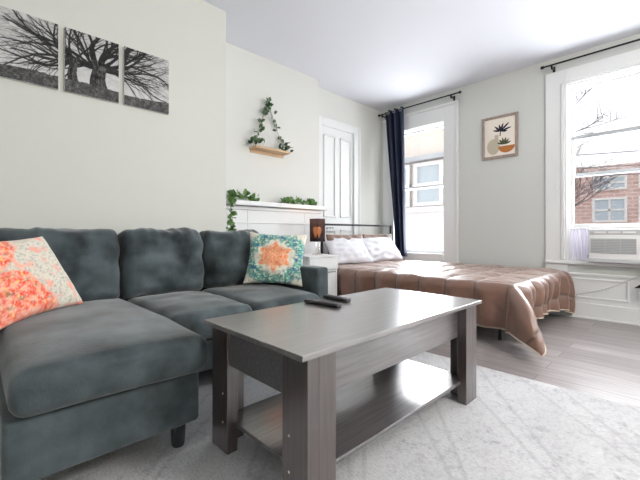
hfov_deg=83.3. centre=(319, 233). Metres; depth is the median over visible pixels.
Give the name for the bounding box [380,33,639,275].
wall
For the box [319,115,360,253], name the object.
door
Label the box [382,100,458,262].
window
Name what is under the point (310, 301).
remote control
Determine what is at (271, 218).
fireplace mantel
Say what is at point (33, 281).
throw pillow
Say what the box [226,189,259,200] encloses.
ivy garland
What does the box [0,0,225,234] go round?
wall
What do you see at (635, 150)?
wire
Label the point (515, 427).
area rug
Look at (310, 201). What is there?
ivy garland
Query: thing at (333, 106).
wall
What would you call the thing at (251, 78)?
wall
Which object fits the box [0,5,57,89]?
print
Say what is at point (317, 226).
table lamp
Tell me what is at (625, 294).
trim
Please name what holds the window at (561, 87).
in the wall at (502, 200)
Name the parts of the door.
panel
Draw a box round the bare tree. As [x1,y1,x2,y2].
[574,87,634,206]
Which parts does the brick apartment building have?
pane, pane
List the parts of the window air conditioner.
accordion panel, panel frame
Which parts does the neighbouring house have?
cornice, pane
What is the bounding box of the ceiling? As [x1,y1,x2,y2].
[202,0,639,110]
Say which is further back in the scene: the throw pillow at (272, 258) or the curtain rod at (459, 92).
the curtain rod at (459, 92)
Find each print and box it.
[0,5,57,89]
[64,27,118,103]
[123,46,168,114]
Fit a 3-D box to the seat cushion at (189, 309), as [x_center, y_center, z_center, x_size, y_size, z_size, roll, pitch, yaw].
[-0.794,0.464,2.140,0.482,0.184,0.765,0,0,-44]
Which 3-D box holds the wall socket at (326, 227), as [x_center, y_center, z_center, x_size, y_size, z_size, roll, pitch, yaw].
[0.130,-0.045,4.675,0.130,0.070,0.010,0,0,-44]
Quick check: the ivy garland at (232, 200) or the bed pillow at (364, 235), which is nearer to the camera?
the ivy garland at (232, 200)
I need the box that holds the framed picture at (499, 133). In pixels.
[482,111,517,160]
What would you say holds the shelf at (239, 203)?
attached to the fireplace mantel
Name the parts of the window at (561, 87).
frame, sash, sash, sash rail, sash rail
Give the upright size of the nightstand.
0.622 m
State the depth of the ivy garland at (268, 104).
3.75 m
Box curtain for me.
[385,106,406,255]
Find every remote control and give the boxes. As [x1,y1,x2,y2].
[304,298,341,307]
[323,294,350,301]
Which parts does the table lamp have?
lamp shade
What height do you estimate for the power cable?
0.333 m
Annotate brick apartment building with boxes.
[574,162,639,228]
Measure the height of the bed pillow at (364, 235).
0.342 m
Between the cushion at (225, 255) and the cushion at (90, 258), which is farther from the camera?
the cushion at (225, 255)
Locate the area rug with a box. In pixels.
[39,352,639,479]
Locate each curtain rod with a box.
[378,91,460,119]
[540,38,639,72]
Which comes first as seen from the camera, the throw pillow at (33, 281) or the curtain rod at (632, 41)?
the throw pillow at (33, 281)
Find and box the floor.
[425,314,639,407]
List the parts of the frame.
headboard rail, leg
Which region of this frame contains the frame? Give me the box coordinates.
[321,223,548,340]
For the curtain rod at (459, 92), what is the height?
0.070 m
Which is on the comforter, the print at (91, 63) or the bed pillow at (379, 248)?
the bed pillow at (379, 248)
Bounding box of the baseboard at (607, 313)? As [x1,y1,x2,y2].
[549,302,639,325]
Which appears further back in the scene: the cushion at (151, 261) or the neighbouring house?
the neighbouring house
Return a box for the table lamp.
[310,219,324,254]
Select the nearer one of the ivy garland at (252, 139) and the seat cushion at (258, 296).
the seat cushion at (258, 296)
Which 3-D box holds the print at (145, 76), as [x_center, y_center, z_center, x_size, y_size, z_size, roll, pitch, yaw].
[-1.231,-1.075,2.560,0.300,0.395,0.022,0,0,-44]
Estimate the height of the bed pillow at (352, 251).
0.316 m
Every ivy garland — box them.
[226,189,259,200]
[226,197,236,230]
[248,137,264,143]
[253,97,292,150]
[274,196,316,205]
[278,141,293,151]
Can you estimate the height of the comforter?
0.479 m
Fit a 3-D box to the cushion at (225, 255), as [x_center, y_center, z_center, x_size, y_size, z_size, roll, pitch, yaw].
[-0.666,0.191,2.763,0.503,0.446,0.281,0,0,-44]
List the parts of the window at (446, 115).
frame, sash, sash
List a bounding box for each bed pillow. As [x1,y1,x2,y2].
[324,238,373,263]
[326,234,361,253]
[361,237,402,261]
[362,234,391,238]
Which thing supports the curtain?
hanging from the curtain rod at (459, 92)
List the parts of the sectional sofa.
leg, frame, seat, armrest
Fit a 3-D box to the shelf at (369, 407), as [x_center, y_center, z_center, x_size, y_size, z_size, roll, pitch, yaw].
[0.182,0.737,1.638,1.085,0.016,0.512,0,0,-44]
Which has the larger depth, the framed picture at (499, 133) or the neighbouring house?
the neighbouring house
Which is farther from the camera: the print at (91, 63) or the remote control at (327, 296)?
the print at (91, 63)
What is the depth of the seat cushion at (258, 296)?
2.35 m
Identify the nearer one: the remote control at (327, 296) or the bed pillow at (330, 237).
the remote control at (327, 296)
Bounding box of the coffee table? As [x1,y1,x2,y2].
[204,288,481,479]
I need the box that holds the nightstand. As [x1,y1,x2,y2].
[303,254,338,295]
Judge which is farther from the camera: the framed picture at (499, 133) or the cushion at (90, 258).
the framed picture at (499, 133)
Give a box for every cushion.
[0,227,119,301]
[0,298,207,417]
[118,227,203,298]
[127,291,251,338]
[199,229,258,287]
[203,283,318,310]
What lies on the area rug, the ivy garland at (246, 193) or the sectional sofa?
the sectional sofa
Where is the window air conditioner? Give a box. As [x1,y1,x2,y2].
[570,228,639,263]
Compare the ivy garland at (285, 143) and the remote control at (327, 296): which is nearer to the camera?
the remote control at (327, 296)
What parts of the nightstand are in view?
drawer, door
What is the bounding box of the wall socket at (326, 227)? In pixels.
[326,227,333,232]
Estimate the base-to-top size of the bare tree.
12.183 m
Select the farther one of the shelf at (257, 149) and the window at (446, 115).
the window at (446, 115)
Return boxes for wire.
[576,150,639,155]
[577,164,639,167]
[597,173,639,175]
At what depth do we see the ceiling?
3.38 m
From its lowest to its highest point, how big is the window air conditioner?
0.328 m
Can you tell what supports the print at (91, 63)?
attached to the wall at (68, 160)
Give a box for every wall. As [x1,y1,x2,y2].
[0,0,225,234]
[226,42,318,205]
[319,87,379,237]
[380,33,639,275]
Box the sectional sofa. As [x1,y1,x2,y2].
[0,227,327,479]
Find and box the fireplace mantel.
[226,199,326,253]
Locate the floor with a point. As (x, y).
(601, 359)
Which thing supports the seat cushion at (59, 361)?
on the sectional sofa
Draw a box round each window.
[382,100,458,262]
[545,49,639,271]
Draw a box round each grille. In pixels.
[590,238,636,253]
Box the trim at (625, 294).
[568,272,639,308]
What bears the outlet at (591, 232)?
attached to the window air conditioner
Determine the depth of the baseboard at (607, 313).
3.47 m
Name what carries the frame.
on the floor
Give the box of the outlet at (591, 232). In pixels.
[589,230,639,234]
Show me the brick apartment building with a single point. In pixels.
(621, 204)
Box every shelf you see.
[226,199,326,210]
[235,359,459,463]
[249,102,290,157]
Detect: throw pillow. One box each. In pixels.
[0,236,82,329]
[243,232,307,286]
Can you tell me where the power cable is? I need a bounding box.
[575,276,639,296]
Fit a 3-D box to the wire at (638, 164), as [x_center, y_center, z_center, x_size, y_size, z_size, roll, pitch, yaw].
[10.421,-2.200,8.641,0.028,0.828,18.002,0,0,-44]
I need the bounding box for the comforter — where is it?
[337,260,574,356]
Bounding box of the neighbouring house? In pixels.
[404,128,443,249]
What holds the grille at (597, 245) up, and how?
attached to the window air conditioner
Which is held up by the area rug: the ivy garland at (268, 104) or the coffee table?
the coffee table
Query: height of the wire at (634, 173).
0.828 m

